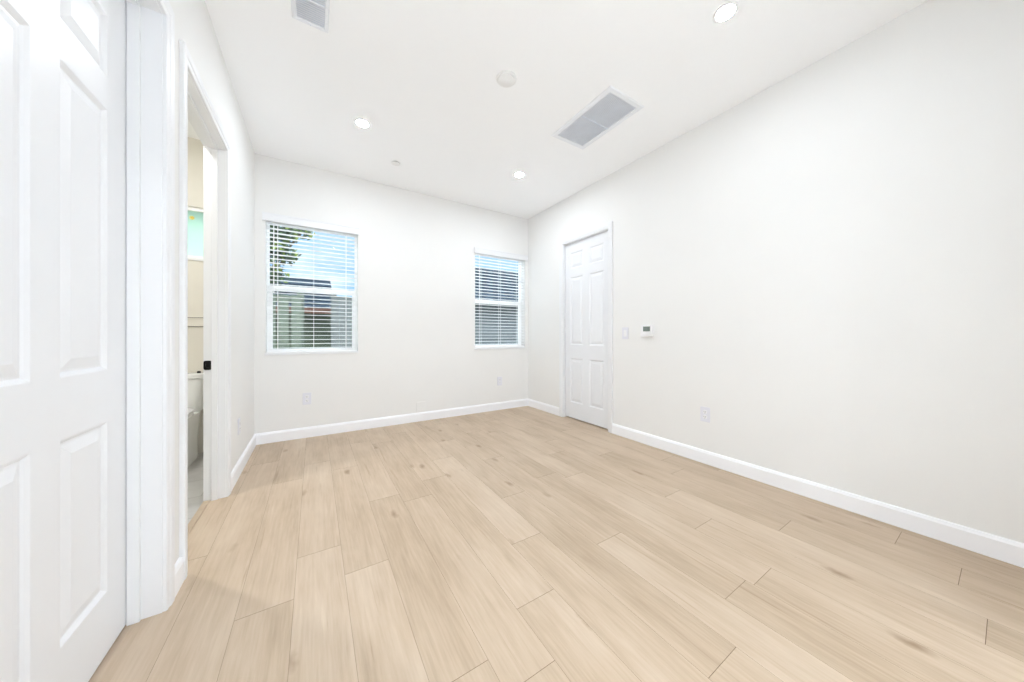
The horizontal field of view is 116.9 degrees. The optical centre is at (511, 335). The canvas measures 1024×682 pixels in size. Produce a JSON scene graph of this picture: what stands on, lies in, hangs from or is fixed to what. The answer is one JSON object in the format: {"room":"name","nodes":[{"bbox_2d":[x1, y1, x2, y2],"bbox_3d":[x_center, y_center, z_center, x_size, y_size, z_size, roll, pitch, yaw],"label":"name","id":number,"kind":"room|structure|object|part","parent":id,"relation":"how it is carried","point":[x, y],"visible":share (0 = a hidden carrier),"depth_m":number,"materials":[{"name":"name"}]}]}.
{"room":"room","nodes":[
{"label":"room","id":0,"kind":"room"},
{"bbox_2d":[188,452,202,523],"bbox_3d":[-2.656,1.026,1.532,1.734,0.049,1.981,0,0,-32],"label":"floor","id":1,"kind":"structure","parent":0,"point":[195,470],"depth_m":2.09,"materials":[{"name":"grey tile"}]},
{"bbox_2d":[188,371,202,466],"bbox_3d":[-2.603,0.645,2.308,0.440,0.710,0.697,0,0,-32],"label":"toilet","id":2,"kind":"object","parent":1,"relation":"on","point":[195,379],"visible":0.27,"depth_m":2.52,"materials":[{"name":"ceramic"}]},
{"bbox_3d":[-2.552,0.581,2.227,0.372,0.023,0.501,0,0,-32],"label":"seat lid","id":3,"kind":"part","parent":2,"relation":"part of","materials":[{"name":"white ceramic"}]},
{"bbox_3d":[-2.600,0.807,2.304,0.370,0.385,0.670,0,0,-32],"label":"bowl","id":4,"kind":"part","parent":2,"relation":"part of","materials":[{"name":"ceramic"}]},
{"bbox_3d":[-2.734,0.480,2.517,0.428,0.272,0.195,0,0,-32],"label":"tank","id":5,"kind":"part","parent":2,"relation":"part of","materials":[{"name":"ceramic"}]},
{"bbox_3d":[-2.733,0.326,2.515,0.440,0.035,0.209,0,0,-32],"label":"tank lid","id":6,"kind":"part","parent":2,"relation":"part of","materials":[{"name":"ceramic"}]},
{"bbox_2d":[188,500,209,534],"bbox_3d":[-1.651,1.008,1.592,0.031,0.024,0.730,0,0,-32],"label":"threshold","id":7,"kind":"object","parent":1,"relation":"on","point":[204,504],"visible":0.38,"depth_m":1.74,"materials":[{"name":"brown wood"}]},
{"bbox_2d":[169,0,253,562],"bbox_3d":[-1.299,-0.315,1.097,0.101,2.729,4.161,0,0,-32],"label":"wall","id":8,"kind":"structure","parent":0,"point":[193,24],"depth_m":2.14,"materials":[{"name":"paint"}]},
{"bbox_2d":[0,0,125,681],"bbox_3d":[-1.141,-0.083,0.753,0.030,2.152,0.770,0,0,-32],"label":"door","id":9,"kind":"structure","parent":8,"relation":"in","point":[63,62],"depth_m":0.82,"materials":[{"name":"paint"}]},
{"bbox_3d":[-1.054,-0.301,0.621,0.024,0.822,0.223,0,0,-32],"label":"panel","id":10,"kind":"part","parent":9,"relation":"part of","materials":[{"name":"paint"}]},
{"bbox_3d":[-1.054,0.534,0.621,0.024,0.538,0.223,0,0,-32],"label":"panel","id":11,"kind":"part","parent":9,"relation":"part of","materials":[{"name":"paint"}]},
{"bbox_3d":[-1.222,-0.908,0.888,0.024,0.200,0.223,0,0,-32],"label":"panel","id":12,"kind":"part","parent":9,"relation":"part of","materials":[{"name":"paint"}]},
{"bbox_3d":[-1.222,-0.301,0.888,0.024,0.822,0.223,0,0,-32],"label":"panel","id":13,"kind":"part","parent":9,"relation":"part of","materials":[{"name":"paint"}]},
{"bbox_3d":[-1.222,0.534,0.888,0.024,0.538,0.223,0,0,-32],"label":"panel","id":14,"kind":"part","parent":9,"relation":"part of","materials":[{"name":"paint"}]},
{"bbox_2d":[126,0,174,625],"bbox_3d":[-1.092,-0.111,0.784,0.118,2.222,0.896,0,0,-32],"label":"door frame","id":15,"kind":"structure","parent":8,"relation":"attached to","point":[150,24],"depth_m":1.12,"materials":[{"name":"paint"}]},
{"bbox_3d":[-1.049,-0.111,0.811,0.018,2.222,0.896,0,0,-32],"label":"casing","id":16,"kind":"part","parent":15,"relation":"part of","materials":[{"name":"paint"}]},
{"bbox_2d":[179,39,230,579],"bbox_3d":[-1.614,-0.103,1.616,0.118,2.206,0.850,0,0,-32],"label":"door frame","id":17,"kind":"structure","parent":8,"relation":"attached to","point":[195,104],"depth_m":1.90,"materials":[{"name":"paint"}]},
{"bbox_3d":[-1.841,0.178,1.901,0.037,0.056,0.004,0,0,-32],"label":"strike plate","id":18,"kind":"part","parent":17,"relation":"part of","materials":[{"name":"black metal"}]},
{"bbox_2d":[175,434,255,596],"bbox_3d":[-1.272,0.949,1.164,0.015,0.102,4.046,0,0,-32],"label":"baseboard","id":19,"kind":"structure","parent":8,"relation":"attached to","point":[238,468],"depth_m":2.12,"materials":[{"name":"paint"}]},
{"bbox_2d":[238,417,240,434],"bbox_3d":[-1.979,0.655,2.282,0.009,0.116,0.072,0,0,-32],"label":"wall outlet","id":20,"kind":"object","parent":8,"relation":"attached to","point":[239,419],"visible":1,"depth_m":2.28,"materials":[{"name":"plastic"}]},
{"bbox_2d":[188,137,527,452],"bbox_3d":[-1.885,-0.315,3.281,5.102,2.729,0.160,0,0,-32],"label":"wall","id":21,"kind":"structure","parent":0,"point":[416,255],"depth_m":3.49,"materials":[{"name":"paint"}]},
{"bbox_2d":[188,206,202,260],"bbox_3d":[-2.839,-0.871,2.627,0.710,0.459,0.092,0,0,-32],"label":"window","id":22,"kind":"structure","parent":21,"relation":"in","point":[195,226],"depth_m":2.71,"materials":[{"name":"glass"}]},
{"bbox_3d":[-2.823,-0.650,2.602,0.710,0.018,0.032,0,0,-32],"label":"sill","id":23,"kind":"part","parent":22,"relation":"part of","materials":[{"name":"paint"}]},
{"bbox_2d":[188,317,202,326],"bbox_3d":[-3.179,-0.117,2.364,1.733,0.082,0.015,0,0,-32],"label":"trim","id":24,"kind":"structure","parent":21,"relation":"attached to","point":[192,321],"depth_m":2.67,"materials":[{"name":"paint"}]},
{"bbox_2d":[303,392,310,404],"bbox_3d":[-2.019,0.618,3.097,0.072,0.116,0.009,0,0,-32],"label":"wall outlet","id":25,"kind":"object","parent":21,"relation":"attached to","point":[306,396],"visible":1,"depth_m":3.09,"materials":[{"name":"plastic"}]},
{"bbox_2d":[265,223,357,354],"bbox_3d":[-2.007,-0.469,3.197,0.788,1.302,0.168,0,0,-32],"label":"window","id":26,"kind":"structure","parent":21,"relation":"in","point":[270,298],"depth_m":3.16,"materials":[{"name":"plastic"}]},
{"bbox_2d":[262,212,359,352],"bbox_3d":[-1.980,-0.492,3.144,0.815,1.306,0.088,0,0,-32],"label":"window blind","id":27,"kind":"object","parent":26,"relation":"attached to","point":[276,219],"visible":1,"depth_m":3.12,"materials":[{"name":"paint"}]},
{"bbox_3d":[-2.237,-0.465,3.002,0.003,1.230,0.054,0,0,-32],"label":"ladder cord","id":28,"kind":"part","parent":27,"relation":"part of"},
{"bbox_3d":[-1.984,0.152,3.161,0.764,0.018,0.047,0,0,-32],"label":"rail","id":29,"kind":"part","parent":27,"relation":"part of","materials":[{"name":"white plastic"}]},
{"bbox_3d":[-1.989,0.172,3.169,0.788,0.020,0.102,0,0,-32],"label":"sill","id":30,"kind":"part","parent":26,"relation":"part of","materials":[{"name":"paint"}]},
{"bbox_3d":[-2.041,-0.774,3.252,0.748,0.663,0.024,0,0,-32],"label":"sash","id":31,"kind":"part","parent":26,"relation":"part of","materials":[{"name":"glass"}]},
{"bbox_3d":[-2.026,-0.164,3.227,0.748,0.652,0.025,0,0,-32],"label":"sash","id":32,"kind":"part","parent":26,"relation":"part of","materials":[{"name":"plastic"}]},
{"bbox_2d":[256,399,527,444],"bbox_3d":[-1.062,0.949,3.695,3.066,0.102,0.015,0,0,-32],"label":"baseboard","id":33,"kind":"structure","parent":21,"relation":"attached to","point":[305,432],"depth_m":3.43,"materials":[{"name":"paint"}]},
{"bbox_2d":[416,401,424,411],"bbox_3d":[-1.073,0.829,3.693,0.104,0.110,0.006,0,0,-32],"label":"blank plate","id":34,"kind":"object","parent":21,"relation":"attached to","point":[420,406],"visible":1,"depth_m":3.69,"materials":[{"name":"paint"}]},
{"bbox_2d":[497,377,501,385],"bbox_3d":[-0.167,0.612,4.261,0.072,0.116,0.009,0,0,-32],"label":"wall outlet","id":35,"kind":"object","parent":21,"relation":"attached to","point":[499,379],"visible":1,"depth_m":4.25,"materials":[{"name":"plastic"}]},
{"bbox_2d":[475,262,525,349],"bbox_3d":[-0.186,-0.471,4.342,0.795,1.297,0.168,0,0,-32],"label":"window","id":36,"kind":"structure","parent":21,"relation":"in","point":[518,303],"depth_m":4.48,"materials":[{"name":"plastic"}]},
{"bbox_3d":[-0.205,-0.167,4.372,0.755,0.647,0.025,0,0,-32],"label":"sash","id":37,"kind":"part","parent":36,"relation":"part of","materials":[{"name":"plastic"}]},
{"bbox_3d":[-0.169,0.167,4.314,0.795,0.020,0.102,0,0,-32],"label":"sill","id":38,"kind":"part","parent":36,"relation":"part of","materials":[{"name":"paint"}]},
{"bbox_2d":[474,247,527,347],"bbox_3d":[-0.148,-0.494,4.296,0.842,1.301,0.088,0,0,-32],"label":"window blind","id":39,"kind":"object","parent":36,"relation":"attached to","point":[478,251],"visible":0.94,"depth_m":4.28,"materials":[{"name":"paint"}]},
{"bbox_3d":[-0.419,-0.468,4.146,0.003,1.225,0.054,0,0,-32],"label":"ladder cord","id":40,"kind":"part","parent":39,"relation":"part of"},
{"bbox_3d":[-0.164,0.147,4.306,0.771,0.018,0.047,0,0,-32],"label":"rail","id":41,"kind":"part","parent":39,"relation":"part of","materials":[{"name":"white plastic"}]},
{"bbox_3d":[-0.170,-0.468,4.302,0.003,1.225,0.054,0,0,-32],"label":"ladder cord","id":42,"kind":"part","parent":39,"relation":"part of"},
{"bbox_3d":[-0.213,-0.477,4.385,0.783,1.285,0.066,0,0,-32],"label":"frame","id":43,"kind":"part","parent":36,"relation":"part of","materials":[{"name":"plastic"}]},
{"bbox_2d":[88,406,1023,681],"bbox_3d":[-0.287,1.025,1.781,3.911,0.050,4.081,0,0,-32],"label":"floor","id":44,"kind":"structure","parent":0,"point":[525,543],"depth_m":1.30,"materials":[{"name":"brown wood"}]},
{"bbox_2d":[188,0,927,218],"bbox_3d":[-0.764,-1.719,1.516,5.121,0.080,4.341,0,0,-32],"label":"ceiling","id":45,"kind":"structure","parent":0,"point":[422,74],"depth_m":2.03,"materials":[{"name":"paint"}]},
{"bbox_2d":[291,0,329,32],"bbox_3d":[-1.009,-1.674,1.573,0.166,0.010,0.298,0,0,-32],"label":"ceiling vent","id":46,"kind":"object","parent":45,"relation":"in","point":[314,13],"visible":1,"depth_m":1.63,"materials":[{"name":"metal"}]},
{"bbox_2d":[354,118,369,127],"bbox_3d":[-1.182,-1.677,2.482,0.116,0.004,0.116,0,0,-32],"label":"recessed light","id":47,"kind":"object","parent":45,"relation":"in","point":[362,123],"visible":1,"depth_m":2.48,"materials":[{"name":"white plastic"}]},
{"bbox_2d":[391,161,399,165],"bbox_3d":[-1.128,-1.673,3.050,0.082,0.011,0.082,0,0,-32],"label":"sprinkler cover","id":48,"kind":"object","parent":45,"relation":"attached to","point":[395,163],"visible":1,"depth_m":3.04,"materials":[{"name":"plastic"}]},
{"bbox_2d":[496,70,516,87],"bbox_3d":[-0.036,-1.669,2.051,0.132,0.020,0.132,0,0,-32],"label":"smoke detector","id":49,"kind":"object","parent":45,"relation":"attached to","point":[505,78],"visible":1,"depth_m":2.03,"materials":[{"name":"plastic"}]},
{"bbox_2d":[514,172,524,177],"bbox_3d":[0.076,-1.677,3.275,0.116,0.004,0.116,0,0,-32],"label":"recessed light","id":50,"kind":"object","parent":45,"relation":"in","point":[517,174],"visible":1,"depth_m":3.27,"materials":[{"name":"white plastic"}]},
{"bbox_2d":[551,85,644,149],"bbox_3d":[0.648,-1.674,2.466,0.368,0.009,0.625,0,0,-32],"label":"ceiling vent","id":51,"kind":"object","parent":45,"relation":"in","point":[611,107],"visible":1,"depth_m":2.42,"materials":[{"name":"metal"}]},
{"bbox_2d":[712,1,738,23],"bbox_3d":[1.108,-1.677,1.632,0.116,0.004,0.116,0,0,-32],"label":"recessed light","id":52,"kind":"object","parent":45,"relation":"in","point":[722,14],"visible":1,"depth_m":1.63,"materials":[{"name":"white plastic"}]},
{"bbox_2d":[528,0,1023,542],"bbox_3d":[1.382,-0.315,2.783,0.101,2.729,4.161,0,0,-32],"label":"wall","id":53,"kind":"structure","parent":0,"point":[829,264],"depth_m":1.82,"materials":[{"name":"paint"}]},
{"bbox_2d":[559,221,612,432],"bbox_3d":[0.860,-0.089,3.606,0.128,2.178,0.820,0,0,-32],"label":"door frame","id":54,"kind":"structure","parent":53,"relation":"attached to","point":[608,227],"depth_m":3.70,"materials":[{"name":"paint"}]},
{"bbox_2d":[566,231,607,428],"bbox_3d":[0.863,-0.065,3.608,0.035,2.101,0.694,0,0,-32],"label":"door","id":55,"kind":"structure","parent":53,"relation":"in","point":[586,259],"depth_m":3.59,"materials":[{"name":"paint"}]},
{"bbox_3d":[0.776,-0.908,3.739,0.029,0.200,0.217,0,0,-32],"label":"panel","id":56,"kind":"part","parent":55,"relation":"part of","materials":[{"name":"paint"}]},
{"bbox_3d":[0.776,-0.301,3.739,0.029,0.822,0.217,0,0,-32],"label":"panel","id":57,"kind":"part","parent":55,"relation":"part of","materials":[{"name":"paint"}]},
{"bbox_3d":[0.776,0.534,3.739,0.029,0.538,0.217,0,0,-32],"label":"panel","id":58,"kind":"part","parent":55,"relation":"part of","materials":[{"name":"paint"}]},
{"bbox_3d":[0.942,-0.908,3.475,0.029,0.200,0.215,0,0,-32],"label":"panel","id":59,"kind":"part","parent":55,"relation":"part of","materials":[{"name":"paint"}]},
{"bbox_3d":[0.942,-0.301,3.475,0.029,0.822,0.215,0,0,-32],"label":"panel","id":60,"kind":"part","parent":55,"relation":"part of","materials":[{"name":"paint"}]},
{"bbox_3d":[0.942,0.534,3.475,0.029,0.538,0.215,0,0,-32],"label":"panel","id":61,"kind":"part","parent":55,"relation":"part of","materials":[{"name":"paint"}]},
{"bbox_2d":[622,327,628,338],"bbox_3d":[1.116,-0.026,3.101,0.010,0.116,0.072,0,0,-32],"label":"light switch","id":62,"kind":"object","parent":53,"relation":"attached to","point":[625,330],"visible":1,"depth_m":3.10,"materials":[{"name":"plastic"}]},
{"bbox_2d":[641,325,652,336],"bbox_3d":[1.239,-0.048,2.889,0.028,0.108,0.116,0,0,-32],"label":"thermostat","id":63,"kind":"object","parent":53,"relation":"attached to","point":[646,330],"visible":1,"depth_m":2.88,"materials":[{"name":"white plastic"}]},
{"bbox_2d":[700,406,709,422],"bbox_3d":[1.516,0.616,2.467,0.009,0.116,0.072,0,0,-32],"label":"wall outlet","id":64,"kind":"object","parent":53,"relation":"attached to","point":[704,411],"visible":1,"depth_m":2.47,"materials":[{"name":"plastic"}]},
{"bbox_2d":[528,399,1023,567],"bbox_3d":[1.310,0.949,2.788,0.015,0.102,4.046,0,0,-32],"label":"baseboard","id":65,"kind":"structure","parent":53,"relation":"attached to","point":[1003,549],"depth_m":1.79,"materials":[{"name":"paint"}]},
{"label":"outside","id":66,"kind":"structure","parent":0,"visible":0},
{"bbox_3d":[-9.134,1.250,20.162,34.000,0.200,36.139,0,0,-32],"label":"yard","id":67,"kind":"structure","parent":66,"visible":0},
{"bbox_2d":[273,293,303,348],"bbox_3d":[-3.579,0.240,4.678,0.820,1.820,0.150,0,0,-32],"label":"fence","id":68,"kind":"object","parent":67,"relation":"on","point":[297,321],"visible":0.15,"depth_m":4.73,"materials":[{"name":"white wood"}]},
{"bbox_3d":[-3.290,0.240,4.895,0.090,1.820,0.090,0,0,-32],"label":"post","id":69,"kind":"part","parent":68,"relation":"part of","materials":[{"name":"white wood"}]},
{"bbox_2d":[270,225,314,285],"bbox_3d":[-3.915,-0.467,5.088,1.240,3.235,0.725,0,0,-32],"label":"leafy tree","id":70,"kind":"object","parent":67,"relation":"on","point":[271,226],"visible":0.25,"depth_m":5.15,"materials":[{"name":"green plant"}]},
{"bbox_2d":[270,277,330,348],"bbox_3d":[-6.744,-0.158,7.053,4.610,2.615,5.280,0,0,-32],"label":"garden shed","id":71,"kind":"object","parent":67,"relation":"on","point":[307,305],"visible":0.08,"depth_m":6.16,"materials":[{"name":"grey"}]},
{"bbox_2d":[331,295,351,347],"bbox_3d":[-2.741,0.190,6.149,1.395,1.920,0.150,0,0,-32],"label":"fence","id":72,"kind":"object","parent":67,"relation":"on","point":[337,318],"visible":0.09,"depth_m":5.80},
{"bbox_2d":[475,268,517,344],"bbox_3d":[-1.045,-0.738,12.230,7.870,3.775,6.580,0,0,-32],"label":"house","id":73,"kind":"structure","parent":67,"relation":"on","point":[489,331],"depth_m":9.20,"materials":[{"name":"stone"}]}
]}

